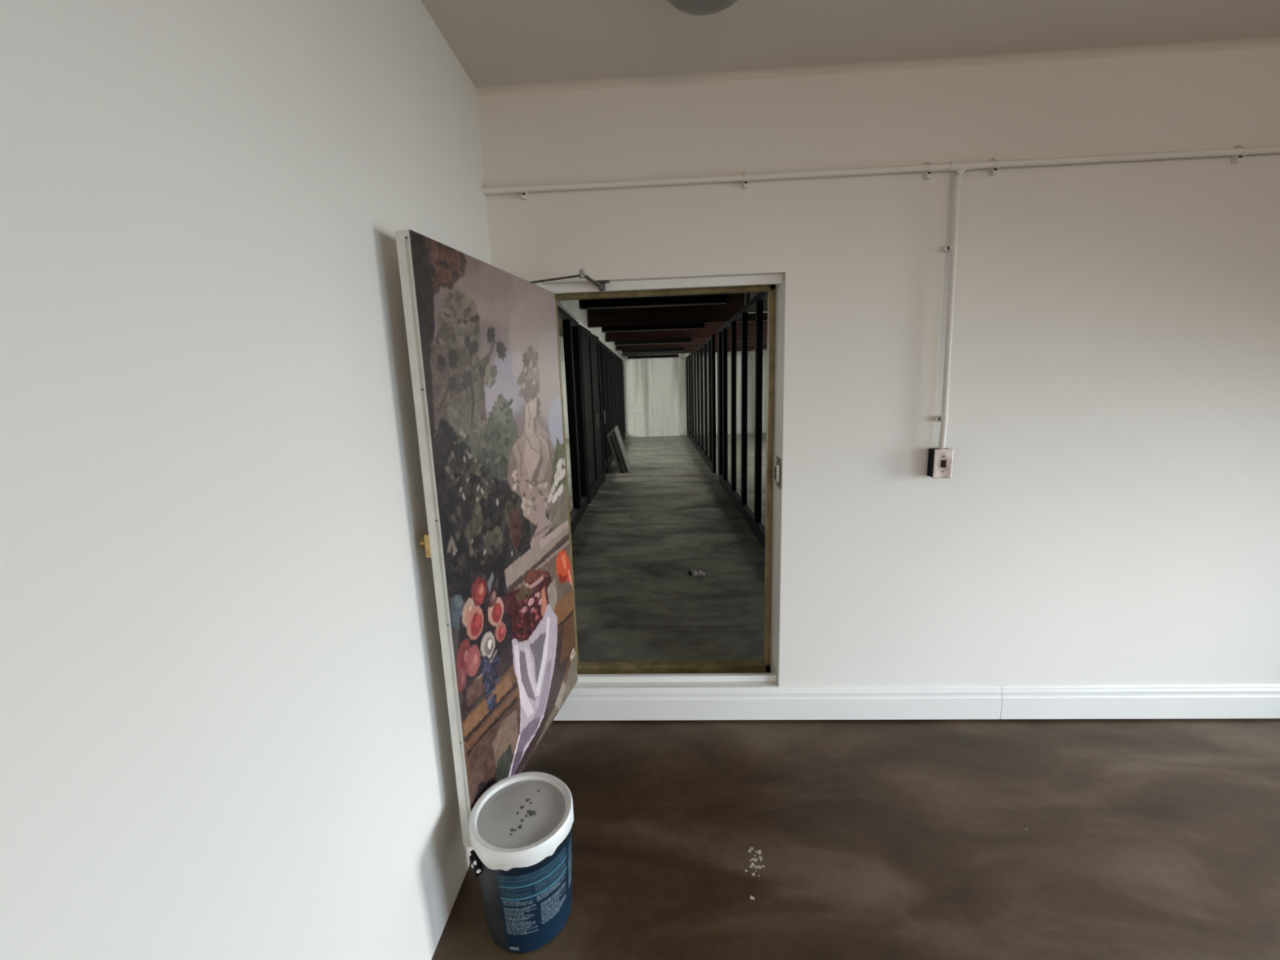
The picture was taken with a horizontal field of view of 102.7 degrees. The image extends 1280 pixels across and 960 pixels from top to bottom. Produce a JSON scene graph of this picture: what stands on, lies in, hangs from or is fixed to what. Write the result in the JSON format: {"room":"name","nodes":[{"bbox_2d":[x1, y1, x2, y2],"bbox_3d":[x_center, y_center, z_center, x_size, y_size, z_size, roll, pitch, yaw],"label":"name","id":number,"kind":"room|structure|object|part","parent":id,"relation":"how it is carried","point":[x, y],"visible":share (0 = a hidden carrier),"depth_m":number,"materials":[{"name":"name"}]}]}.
{"room":"empty room under renovation","nodes":[
{"label":"empty room under renovation","id":0,"kind":"room"},
{"bbox_2d":[0,0,491,959],"bbox_3d":[-0.924,0.608,-1.859,0.200,3.150,9.250,-1,10,3],"label":"wall","id":1,"kind":"structure","parent":0,"point":[225,729],"depth_m":0.86,"materials":[{"name":"paint"}]},
{"bbox_2d":[558,317,563,336],"bbox_3d":[0.241,-3.425,9.296,8.622,0.100,14.300,-1,10,3],"label":"ceiling","id":2,"kind":"structure","parent":0,"point":[560,322],"depth_m":13.73,"materials":[{"name":"white paint"}]},
{"bbox_2d":[578,293,726,310],"bbox_3d":[0.119,-2.232,5.348,1.540,0.820,0.122,-2,10,2],"label":"batten","id":3,"kind":"object","parent":2,"relation":"hanging from","point":[713,299],"visible":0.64,"depth_m":5.36,"materials":[{"name":"black wood"}]},
{"bbox_2d":[613,329,691,345],"bbox_3d":[0.248,-3.119,10.183,1.540,0.820,0.122,-2,10,2],"label":"batten","id":4,"kind":"object","parent":2,"relation":"hanging from","point":[672,340],"visible":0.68,"depth_m":10.19,"materials":[{"name":"black wood"}]},
{"bbox_2d":[601,323,704,332],"bbox_3d":[0.181,-2.659,7.672,1.540,0.820,0.122,-2,10,2],"label":"batten","id":5,"kind":"object","parent":2,"relation":"hanging from","point":[685,326],"visible":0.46,"depth_m":7.68,"materials":[{"name":"black wood"}]},
{"bbox_2d":[622,343,684,353],"bbox_3d":[0.317,-3.594,12.770,1.540,0.820,0.122,-2,10,2],"label":"batten","id":6,"kind":"object","parent":2,"relation":"hanging from","point":[664,349],"visible":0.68,"depth_m":12.78,"materials":[{"name":"black wood"}]},
{"bbox_2d":[627,351,679,359],"bbox_3d":[0.386,-4.070,15.366,1.540,0.820,0.122,-2,10,2],"label":"batten","id":7,"kind":"object","parent":2,"relation":"hanging from","point":[660,356],"visible":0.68,"depth_m":15.37,"materials":[{"name":"black wood"}]},
{"bbox_2d":[587,293,767,328],"bbox_3d":[1.700,-2.734,7.589,4.975,0.733,0.180,-2,10,2],"label":"ceiling beam","id":8,"kind":"structure","parent":2,"relation":"attached to","point":[712,313],"depth_m":7.61,"materials":[{"name":"brown wood"}]},
{"bbox_2d":[605,321,767,342],"bbox_3d":[1.775,-3.266,10.419,4.975,0.707,0.180,-2,10,2],"label":"ceiling beam","id":9,"kind":"structure","parent":2,"relation":"attached to","point":[709,329],"depth_m":10.44,"materials":[{"name":"brown wood"}]},
{"bbox_2d":[616,336,767,351],"bbox_3d":[1.852,-3.812,13.337,4.975,0.685,0.180,-2,10,2],"label":"ceiling beam","id":10,"kind":"structure","parent":2,"relation":"attached to","point":[695,343],"depth_m":13.35,"materials":[{"name":"brown wood"}]},
{"bbox_2d":[622,345,767,355],"bbox_3d":[1.923,-4.317,16.009,4.975,0.655,0.180,-2,10,2],"label":"ceiling beam","id":11,"kind":"structure","parent":2,"relation":"attached to","point":[689,350],"depth_m":16.01,"materials":[{"name":"brown wood"}]},
{"bbox_2d":[745,293,750,311],"bbox_3d":[1.317,-2.458,6.252,0.051,0.780,0.051,-1,10,3],"label":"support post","id":12,"kind":"object","parent":2,"relation":"attached to","point":[747,295],"visible":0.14,"depth_m":6.27,"materials":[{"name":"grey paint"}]},
{"bbox_2d":[559,336,767,439],"bbox_3d":[0.468,-3.357,16.407,8.400,3.900,0.200,-2,10,2],"label":"wall","id":13,"kind":"structure","parent":0,"point":[655,389],"depth_m":16.41,"materials":[{"name":"white paint"}]},
{"bbox_2d":[565,432,766,662],"bbox_3d":[0.351,-0.117,9.875,8.622,0.120,14.350,-1,10,3],"label":"floor","id":14,"kind":"structure","parent":0,"point":[635,546],"depth_m":4.76,"materials":[{"name":"concrete"}]},
{"bbox_2d":[557,299,625,535],"bbox_3d":[-0.782,-1.736,9.567,0.165,3.250,13.900,-2,10,2],"label":"wall","id":15,"kind":"structure","parent":14,"relation":"on","point":[571,329],"depth_m":6.86,"materials":[{"name":"black metal"}]},
{"bbox_3d":[-0.899,-1.677,4.776,0.090,0.060,3.950,-2,10,2],"label":"rail","id":16,"kind":"part","parent":15,"relation":"part of","materials":[{"name":"black metal"}]},
{"bbox_3d":[-0.826,-0.771,6.237,0.096,2.250,0.101,-1,10,3],"label":"post","id":17,"kind":"part","parent":15,"relation":"part of","materials":[{"name":"black metal"}]},
{"bbox_3d":[-0.822,0.639,5.198,0.090,0.150,3.950,-2,10,2],"label":"rail","id":18,"kind":"part","parent":15,"relation":"part of","materials":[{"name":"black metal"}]},
{"bbox_3d":[-0.809,-0.890,6.886,0.095,2.250,0.081,-1,10,3],"label":"post","id":19,"kind":"part","parent":15,"relation":"part of","materials":[{"name":"black metal"}]},
{"bbox_2d":[578,324,598,503],"bbox_3d":[-0.717,-0.935,7.394,0.092,2.430,0.861,-1,10,4],"label":"hall door","id":20,"kind":"structure","parent":15,"relation":"in","point":[589,414],"depth_m":7.40,"materials":[{"name":"black metal"}]},
{"bbox_3d":[-0.743,-0.989,7.385,0.007,2.120,0.681,-1,10,4],"label":"solid panel","id":21,"kind":"part","parent":20,"relation":"part of","materials":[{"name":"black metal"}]},
{"bbox_2d":[591,333,605,488],"bbox_3d":[-0.682,-1.108,8.332,0.092,2.430,0.852,-1,10,5],"label":"hall door","id":22,"kind":"structure","parent":15,"relation":"in","point":[594,339],"depth_m":8.47,"materials":[{"name":"black metal"}]},
{"bbox_3d":[-0.737,-1.401,9.671,0.006,2.250,0.715,-2,10,2],"label":"pane","id":23,"kind":"part","parent":15,"relation":"part of","materials":[{"name":"clear glass"}]},
{"bbox_3d":[-0.724,-1.474,10.071,0.096,2.250,0.101,-1,10,3],"label":"post","id":24,"kind":"part","parent":15,"relation":"part of","materials":[{"name":"black metal"}]},
{"bbox_3d":[-0.713,-1.565,10.563,0.006,2.250,0.900,-2,10,2],"label":"pane","id":25,"kind":"part","parent":15,"relation":"part of","materials":[{"name":"black glass"}]},
{"bbox_3d":[-0.698,-1.655,11.055,0.096,2.250,0.101,-1,10,3],"label":"post","id":26,"kind":"part","parent":15,"relation":"part of","materials":[{"name":"black metal"}]},
{"bbox_3d":[-0.685,-1.754,11.595,0.006,2.250,1.000,-2,10,2],"label":"pane","id":27,"kind":"part","parent":15,"relation":"part of","materials":[{"name":"black glass"}]},
{"bbox_3d":[-0.700,-3.054,12.288,0.090,0.060,8.030,-2,10,2],"label":"rail","id":28,"kind":"part","parent":15,"relation":"part of","materials":[{"name":"black metal"}]},
{"bbox_3d":[-0.669,-1.853,12.136,0.096,2.250,0.101,-1,10,3],"label":"post","id":29,"kind":"part","parent":15,"relation":"part of","materials":[{"name":"black metal"}]},
{"bbox_3d":[-0.655,-1.961,12.726,0.006,2.250,1.100,-2,10,2],"label":"pane","id":30,"kind":"part","parent":15,"relation":"part of","materials":[{"name":"black glass"}]},
{"bbox_3d":[-0.622,-0.739,12.710,0.090,0.150,8.030,-2,10,2],"label":"rail","id":31,"kind":"part","parent":15,"relation":"part of","materials":[{"name":"black metal"}]},
{"bbox_3d":[-0.638,-2.070,13.316,0.096,2.250,0.101,-1,10,3],"label":"post","id":32,"kind":"part","parent":15,"relation":"part of","materials":[{"name":"black metal"}]},
{"bbox_3d":[-0.625,-2.169,13.857,0.006,2.250,1.000,-2,10,2],"label":"pane","id":33,"kind":"part","parent":15,"relation":"part of","materials":[{"name":"black glass"}]},
{"bbox_3d":[-0.609,-2.268,14.398,0.096,2.250,0.101,-1,10,3],"label":"post","id":34,"kind":"part","parent":15,"relation":"part of","materials":[{"name":"black metal"}]},
{"bbox_3d":[-0.597,-2.362,14.914,0.006,2.250,0.950,-2,10,2],"label":"pane","id":35,"kind":"part","parent":15,"relation":"part of","materials":[{"name":"black glass"}]},
{"bbox_3d":[-0.582,-2.457,15.430,0.096,2.250,0.101,-1,10,3],"label":"post","id":36,"kind":"part","parent":15,"relation":"part of","materials":[{"name":"black metal"}]},
{"bbox_3d":[-0.556,-2.636,16.404,0.095,2.250,0.081,-1,10,3],"label":"post","id":37,"kind":"part","parent":15,"relation":"part of","materials":[{"name":"black metal"}]},
{"bbox_2d":[607,433,622,473],"bbox_3d":[-0.473,-0.550,10.024,0.264,0.731,0.758,-1,10,3],"label":"panel","id":38,"kind":"object","parent":14,"relation":"on","point":[609,437],"visible":0.56,"depth_m":9.68,"materials":[{"name":"black metal"}]},
{"bbox_2d":[609,429,626,472],"bbox_3d":[-0.408,-0.597,10.100,0.287,0.790,0.808,-1,10,3],"label":"panel","id":39,"kind":"object","parent":14,"relation":"on","point":[611,432],"visible":0.56,"depth_m":9.72,"materials":[{"name":"grey wood"}]},
{"bbox_2d":[613,425,630,471],"bbox_3d":[-0.359,-0.641,10.187,0.285,0.842,0.858,-1,10,3],"label":"panel","id":40,"kind":"object","parent":14,"relation":"on","point":[615,429],"visible":1,"depth_m":9.99,"materials":[{"name":"metal"}]},
{"bbox_2d":[692,570,705,576],"bbox_3d":[0.502,0.797,4.394,0.109,0.036,0.082,-1,10,3],"label":"paper scrap","id":41,"kind":"object","parent":14,"relation":"on","point":[695,573],"visible":1,"depth_m":4.38,"materials":[{"name":"white paper"}]},
{"bbox_2d":[685,292,768,549],"bbox_3d":[1.338,-1.427,9.684,0.070,2.460,13.630,-2,10,2],"label":"wall","id":42,"kind":"structure","parent":14,"relation":"on","point":[753,520],"depth_m":7.28,"materials":[{"name":"black metal"}]},
{"bbox_3d":[1.514,-2.693,16.338,0.065,2.250,0.081,-1,10,3],"label":"post","id":43,"kind":"part","parent":42,"relation":"part of","materials":[{"name":"black metal"}]},
{"bbox_3d":[1.501,-2.590,15.775,0.006,2.250,1.065,-2,10,2],"label":"pane","id":44,"kind":"part","parent":42,"relation":"part of","materials":[{"name":"clear glass"}]},
{"bbox_3d":[1.484,-2.488,15.217,0.065,2.250,0.071,-1,10,3],"label":"post","id":45,"kind":"part","parent":42,"relation":"part of","materials":[{"name":"black metal"}]},
{"bbox_3d":[1.473,-2.398,14.725,0.006,2.250,0.930,-2,10,2],"label":"pane","id":46,"kind":"part","parent":42,"relation":"part of","materials":[{"name":"clear glass"}]},
{"bbox_3d":[1.458,-2.307,14.234,0.065,2.250,0.071,-1,10,3],"label":"post","id":47,"kind":"part","parent":42,"relation":"part of","materials":[{"name":"black metal"}]},
{"bbox_3d":[1.446,-2.217,13.742,0.006,2.250,0.930,-2,10,2],"label":"pane","id":48,"kind":"part","parent":42,"relation":"part of","materials":[{"name":"clear glass"}]},
{"bbox_3d":[1.431,-2.127,13.251,0.065,2.250,0.071,-1,10,3],"label":"post","id":49,"kind":"part","parent":42,"relation":"part of","materials":[{"name":"black metal"}]},
{"bbox_3d":[1.421,-2.041,12.783,0.006,2.250,0.880,-2,10,2],"label":"pane","id":50,"kind":"part","parent":42,"relation":"part of","materials":[{"name":"clear glass"}]},
{"bbox_3d":[1.407,-1.956,12.316,0.065,2.250,0.071,-1,10,3],"label":"post","id":51,"kind":"part","parent":42,"relation":"part of","materials":[{"name":"black metal"}]},
{"bbox_3d":[1.397,-1.875,11.874,0.006,2.250,0.830,-2,10,2],"label":"pane","id":52,"kind":"part","parent":42,"relation":"part of","materials":[{"name":"clear glass"}]},
{"bbox_3d":[1.382,-3.172,12.552,0.060,0.060,7.360,-2,10,2],"label":"rail","id":53,"kind":"part","parent":42,"relation":"part of","materials":[{"name":"black metal"}]},
{"bbox_3d":[1.383,-1.793,11.431,0.065,2.250,0.071,-1,10,3],"label":"post","id":54,"kind":"part","parent":42,"relation":"part of","materials":[{"name":"black metal"}]},
{"bbox_3d":[1.460,-0.857,12.974,0.060,0.150,7.360,-2,10,2],"label":"rail","id":55,"kind":"part","parent":42,"relation":"part of","materials":[{"name":"black metal"}]},
{"bbox_3d":[1.374,-1.714,10.999,0.006,2.250,0.810,-2,10,2],"label":"pane","id":56,"kind":"part","parent":42,"relation":"part of","materials":[{"name":"clear glass"}]},
{"bbox_3d":[1.360,-1.635,10.566,0.065,2.250,0.071,-1,10,3],"label":"post","id":57,"kind":"part","parent":42,"relation":"part of","materials":[{"name":"black metal"}]},
{"bbox_3d":[1.351,-1.561,10.163,0.006,2.250,0.750,-2,10,2],"label":"pane","id":58,"kind":"part","parent":42,"relation":"part of","materials":[{"name":"clear glass"}]},
{"bbox_3d":[1.339,-1.487,9.760,0.065,2.250,0.071,-1,10,3],"label":"post","id":59,"kind":"part","parent":42,"relation":"part of","materials":[{"name":"black metal"}]},
{"bbox_3d":[1.323,-1.381,9.180,0.065,2.250,0.081,-1,10,3],"label":"post","id":60,"kind":"part","parent":42,"relation":"part of","materials":[{"name":"black metal"}]},
{"bbox_2d":[716,334,719,474],"bbox_3d":[1.409,-1.246,8.704,0.093,2.430,0.860,-1,10,3],"label":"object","id":61,"kind":"structure","parent":42,"relation":"in","point":[717,335],"depth_m":9.07,"materials":[{"name":"black metal"}]},
{"bbox_3d":[1.298,-1.204,8.216,0.065,2.250,0.081,-1,10,3],"label":"post","id":62,"kind":"part","parent":42,"relation":"part of","materials":[{"name":"black metal"}]},
{"bbox_3d":[1.284,-1.112,7.715,0.065,2.250,0.071,-1,10,3],"label":"post","id":63,"kind":"part","parent":42,"relation":"part of","materials":[{"name":"black metal"}]},
{"bbox_3d":[1.262,-0.962,6.899,0.065,2.250,0.071,-1,10,3],"label":"post","id":64,"kind":"part","parent":42,"relation":"part of","materials":[{"name":"black metal"}]},
{"bbox_3d":[1.270,0.453,5.831,0.060,0.150,5.370,-2,10,2],"label":"rail","id":65,"kind":"part","parent":42,"relation":"part of","materials":[{"name":"black metal"}]},
{"bbox_3d":[1.192,-1.863,5.408,0.060,0.060,5.370,-2,10,2],"label":"rail","id":66,"kind":"part","parent":42,"relation":"part of","materials":[{"name":"black metal"}]},
{"bbox_3d":[1.241,-0.814,6.092,0.065,2.250,0.071,-1,10,3],"label":"post","id":67,"kind":"part","parent":42,"relation":"part of","materials":[{"name":"black metal"}]},
{"bbox_3d":[1.219,-0.663,5.266,0.065,2.250,0.071,-1,10,3],"label":"post","id":68,"kind":"part","parent":42,"relation":"part of","materials":[{"name":"black metal"}]},
{"bbox_2d":[744,292,767,313],"bbox_3d":[1.735,-2.555,6.706,0.700,0.680,0.100,-2,10,2],"label":"wall","id":69,"kind":"structure","parent":0,"point":[753,295],"depth_m":6.71,"materials":[{"name":"paint"}]},
{"bbox_2d":[421,0,1279,96],"bbox_3d":[1.792,-0.953,-2.363,5.750,0.150,9.450,-1,10,3],"label":"ceiling","id":70,"kind":"structure","parent":0,"point":[504,46],"depth_m":1.90,"materials":[{"name":"paint"}]},
{"bbox_2d":[667,0,737,15],"bbox_3d":[0.204,-1.529,1.570,0.300,0.084,0.300,-1,10,3],"label":"ceiling lamp","id":71,"kind":"object","parent":70,"relation":"attached to","point":[695,7],"visible":1,"depth_m":1.63,"materials":[{"name":"black metal"}]},
{"bbox_2d":[431,718,1279,959],"bbox_3d":[1.892,2.061,-1.839,5.350,0.100,9.000,-1,10,3],"label":"floor","id":72,"kind":"structure","parent":0,"point":[888,839],"depth_m":1.92,"materials":[{"name":"concrete"}]},
{"bbox_2d":[468,772,573,953],"bbox_3d":[-0.377,1.245,1.681,0.336,0.390,0.336,-1,10,3],"label":"paint bucket","id":73,"kind":"object","parent":72,"relation":"on","point":[520,827],"visible":1,"depth_m":1.57,"materials":[{"name":"plastic"}]},
{"bbox_3d":[-0.379,1.095,1.650,0.325,0.084,0.325,-1,10,3],"label":"bucket lid","id":74,"kind":"part","parent":73,"relation":"part of","materials":[{"name":"plastic"}]},
{"bbox_3d":[-0.379,1.071,1.646,0.279,0.004,0.279,-1,10,3],"label":"lid panel","id":75,"kind":"part","parent":73,"relation":"part of","materials":[{"name":"plastic"}]},
{"bbox_2d":[745,847,764,899],"bbox_3d":[0.405,1.392,1.815,0.066,0.001,0.203,1,11,18],"label":"plaster splash","id":76,"kind":"object","parent":72,"relation":"on","point":[750,848],"visible":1,"depth_m":1.85,"materials":[{"name":"white paint"}]},
{"bbox_2d":[477,47,1279,688],"bbox_3d":[2.035,-0.282,2.431,5.350,3.165,0.250,-1,10,3],"label":"wall","id":77,"kind":"structure","parent":0,"point":[1108,512],"depth_m":2.26,"materials":[{"name":"paint"}]},
{"bbox_2d":[395,229,577,847],"bbox_3d":[-0.504,0.186,2.003,0.080,1.905,1.002,0,11,13],"label":"door","id":78,"kind":"structure","parent":77,"relation":"in","point":[482,337],"depth_m":1.77,"materials":[{"name":"paint"}]},
{"bbox_3d":[-0.644,0.189,1.536,0.018,0.032,0.032,0,11,13],"label":"lock knob","id":79,"kind":"part","parent":78,"relation":"part of","materials":[{"name":"gold metal"}]},
{"bbox_2d":[529,269,609,291],"bbox_3d":[-0.361,-0.816,2.199,0.537,0.136,0.236,-8,12,-32],"label":"door closer","id":80,"kind":"object","parent":78,"relation":"attached to","point":[601,283],"depth_m":2.18,"materials":[{"name":"metal"}]},
{"bbox_3d":[-0.390,-0.849,2.176,0.318,0.023,0.018,0,11,12],"label":"long arm","id":81,"kind":"part","parent":80,"relation":"part of","materials":[{"name":"metal"}]},
{"bbox_3d":[-0.209,-0.868,2.229,0.020,0.031,0.204,2,11,21],"label":"short arm","id":82,"kind":"part","parent":80,"relation":"part of","materials":[{"name":"metal"}]},
{"bbox_2d":[542,274,783,682],"bbox_3d":[0.130,0.072,2.509,1.093,1.997,0.025,-1,10,3],"label":"trim","id":83,"kind":"structure","parent":77,"relation":"attached to","point":[773,279],"depth_m":2.34,"materials":[{"name":"paint"}]},
{"bbox_2d":[554,284,775,674],"bbox_3d":[0.138,0.088,2.682,1.093,2.092,0.050,-1,10,3],"label":"trim","id":84,"kind":"structure","parent":77,"relation":"attached to","point":[699,666],"depth_m":2.68,"materials":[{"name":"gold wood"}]},
{"bbox_2d":[774,456,781,488],"bbox_3d":[0.662,-0.037,2.485,0.022,0.145,0.097,-1,10,3],"label":"strike plate","id":85,"kind":"object","parent":77,"relation":"attached to","point":[778,460],"visible":1,"depth_m":2.45,"materials":[{"name":"metal"}]},
{"bbox_2d":[481,143,1279,200],"bbox_3d":[1.994,-1.309,2.091,5.350,0.068,0.052,-1,10,3],"label":"conduit pipe","id":86,"kind":"object","parent":77,"relation":"attached to","point":[1237,153],"visible":1,"depth_m":2.12,"materials":[{"name":"metal"}]},
{"bbox_2d":[553,684,1279,720],"bbox_3d":[2.075,1.104,2.545,5.350,0.172,0.024,-1,10,3],"label":"baseboard","id":87,"kind":"structure","parent":77,"relation":"attached to","point":[872,702],"depth_m":2.57,"materials":[{"name":"paint"}]},
{"bbox_2d":[927,448,953,478],"bbox_3d":[1.369,-0.078,2.335,0.082,0.134,0.066,-1,10,3],"label":"switch box","id":88,"kind":"object","parent":77,"relation":"attached to","point":[940,460],"visible":0.99,"depth_m":2.31,"materials":[{"name":"white metal"}]},
{"bbox_2d":[933,173,961,448],"bbox_3d":[1.344,-0.703,2.230,0.078,1.141,0.051,-1,10,3],"label":"conduit pipe","id":89,"kind":"object","parent":77,"relation":"attached to","point":[953,247],"visible":1,"depth_m":2.20,"materials":[{"name":"metal"}]}
]}

